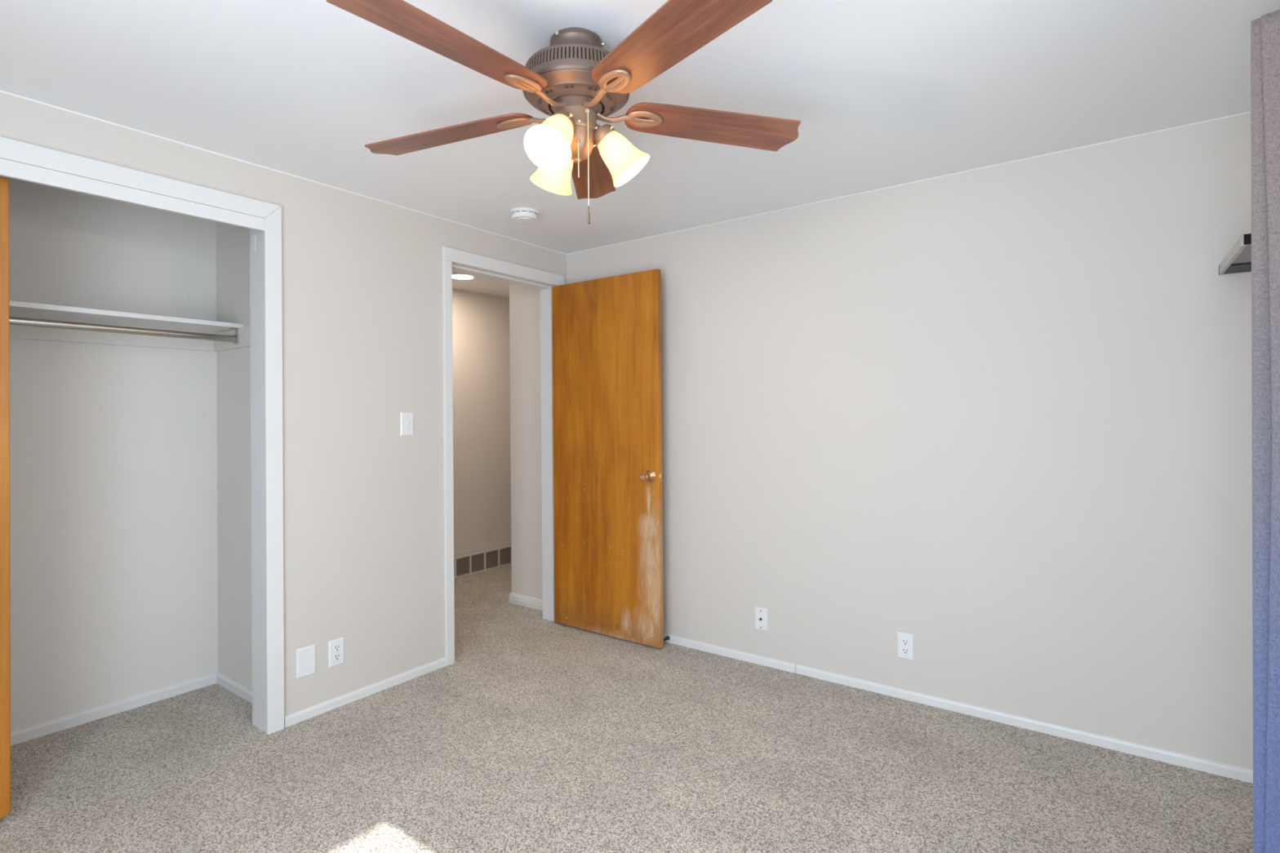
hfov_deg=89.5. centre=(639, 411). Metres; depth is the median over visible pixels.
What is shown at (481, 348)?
wall
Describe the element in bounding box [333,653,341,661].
receptacle
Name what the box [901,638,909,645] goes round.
receptacle
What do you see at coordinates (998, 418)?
wall
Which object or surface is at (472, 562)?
air vent
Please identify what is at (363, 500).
wall
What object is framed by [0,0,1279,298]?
ceiling
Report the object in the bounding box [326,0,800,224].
ceiling fan
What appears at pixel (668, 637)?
door stop
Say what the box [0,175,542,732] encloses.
wall
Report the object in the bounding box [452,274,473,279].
diffuser
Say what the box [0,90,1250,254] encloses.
trim
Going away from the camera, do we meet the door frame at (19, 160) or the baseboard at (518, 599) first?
the door frame at (19, 160)
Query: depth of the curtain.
1.51 m
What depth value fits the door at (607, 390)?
3.70 m
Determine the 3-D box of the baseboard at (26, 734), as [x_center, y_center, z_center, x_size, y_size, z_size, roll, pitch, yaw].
[-2.546,1.285,2.433,0.012,0.050,1.714,-1,0,36]
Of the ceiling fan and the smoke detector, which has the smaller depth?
the ceiling fan
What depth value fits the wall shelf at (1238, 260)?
2.05 m
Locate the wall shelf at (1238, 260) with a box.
[1218,233,1251,275]
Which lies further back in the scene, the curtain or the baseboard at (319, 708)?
the baseboard at (319, 708)
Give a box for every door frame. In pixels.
[0,136,284,734]
[442,246,564,666]
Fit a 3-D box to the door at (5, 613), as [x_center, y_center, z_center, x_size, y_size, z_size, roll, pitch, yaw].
[-2.238,0.270,1.766,0.034,2.032,0.740,-1,0,36]
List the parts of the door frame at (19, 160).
head casing, casing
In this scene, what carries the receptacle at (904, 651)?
attached to the wall outlet at (905, 642)
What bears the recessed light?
in the ceiling
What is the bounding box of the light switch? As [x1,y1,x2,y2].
[400,412,413,435]
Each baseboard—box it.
[10,671,218,746]
[216,672,252,703]
[284,657,446,727]
[508,592,542,610]
[663,633,1253,783]
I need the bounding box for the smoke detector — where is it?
[510,207,538,222]
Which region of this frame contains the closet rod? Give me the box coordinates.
[8,315,238,344]
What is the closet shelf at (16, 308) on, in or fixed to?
attached to the wall at (131, 480)
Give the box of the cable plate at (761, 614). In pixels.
[755,606,768,631]
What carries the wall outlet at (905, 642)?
attached to the wall at (998, 418)
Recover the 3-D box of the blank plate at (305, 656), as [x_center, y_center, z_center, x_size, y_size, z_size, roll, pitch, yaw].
[-1.417,1.062,2.741,0.007,0.124,0.080,-1,0,36]
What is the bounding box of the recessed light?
[452,272,475,279]
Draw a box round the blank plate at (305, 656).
[296,644,315,679]
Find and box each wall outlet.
[328,636,344,667]
[897,631,914,661]
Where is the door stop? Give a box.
[663,635,670,642]
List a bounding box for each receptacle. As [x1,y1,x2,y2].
[333,644,340,652]
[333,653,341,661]
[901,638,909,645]
[901,647,909,654]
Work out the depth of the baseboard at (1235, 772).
2.66 m
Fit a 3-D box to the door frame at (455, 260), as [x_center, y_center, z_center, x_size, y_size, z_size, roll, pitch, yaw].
[-0.790,0.226,3.715,0.148,2.153,0.903,-1,0,36]
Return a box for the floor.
[0,564,1253,852]
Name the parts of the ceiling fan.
blade, blade, lamp shade, lamp shade, bulb, pull chain, pull chain, blade, lamp shade, blade, blade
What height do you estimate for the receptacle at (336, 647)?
0.027 m
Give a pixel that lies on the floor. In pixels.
(540, 735)
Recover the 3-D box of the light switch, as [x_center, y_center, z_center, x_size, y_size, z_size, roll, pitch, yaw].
[-1.131,0.059,3.143,0.016,0.115,0.070,-1,0,36]
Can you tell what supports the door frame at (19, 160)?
attached to the wall at (363, 500)
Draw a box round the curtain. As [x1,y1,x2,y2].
[1250,9,1279,852]
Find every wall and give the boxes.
[0,91,566,716]
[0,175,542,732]
[452,288,511,555]
[566,112,1253,769]
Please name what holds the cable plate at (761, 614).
attached to the wall at (998, 418)
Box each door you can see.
[0,176,10,819]
[551,268,663,648]
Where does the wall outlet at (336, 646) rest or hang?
attached to the wall at (363, 500)
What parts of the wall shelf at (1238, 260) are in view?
shelf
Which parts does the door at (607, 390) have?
knob, latch plate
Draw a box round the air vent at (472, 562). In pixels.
[453,543,511,577]
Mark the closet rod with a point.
(17, 321)
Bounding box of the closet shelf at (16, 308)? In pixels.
[8,300,250,351]
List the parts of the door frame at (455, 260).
casing, head casing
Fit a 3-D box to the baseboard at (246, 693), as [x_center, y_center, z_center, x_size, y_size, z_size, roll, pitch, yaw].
[-1.796,1.282,2.938,0.603,0.050,0.012,-1,0,36]

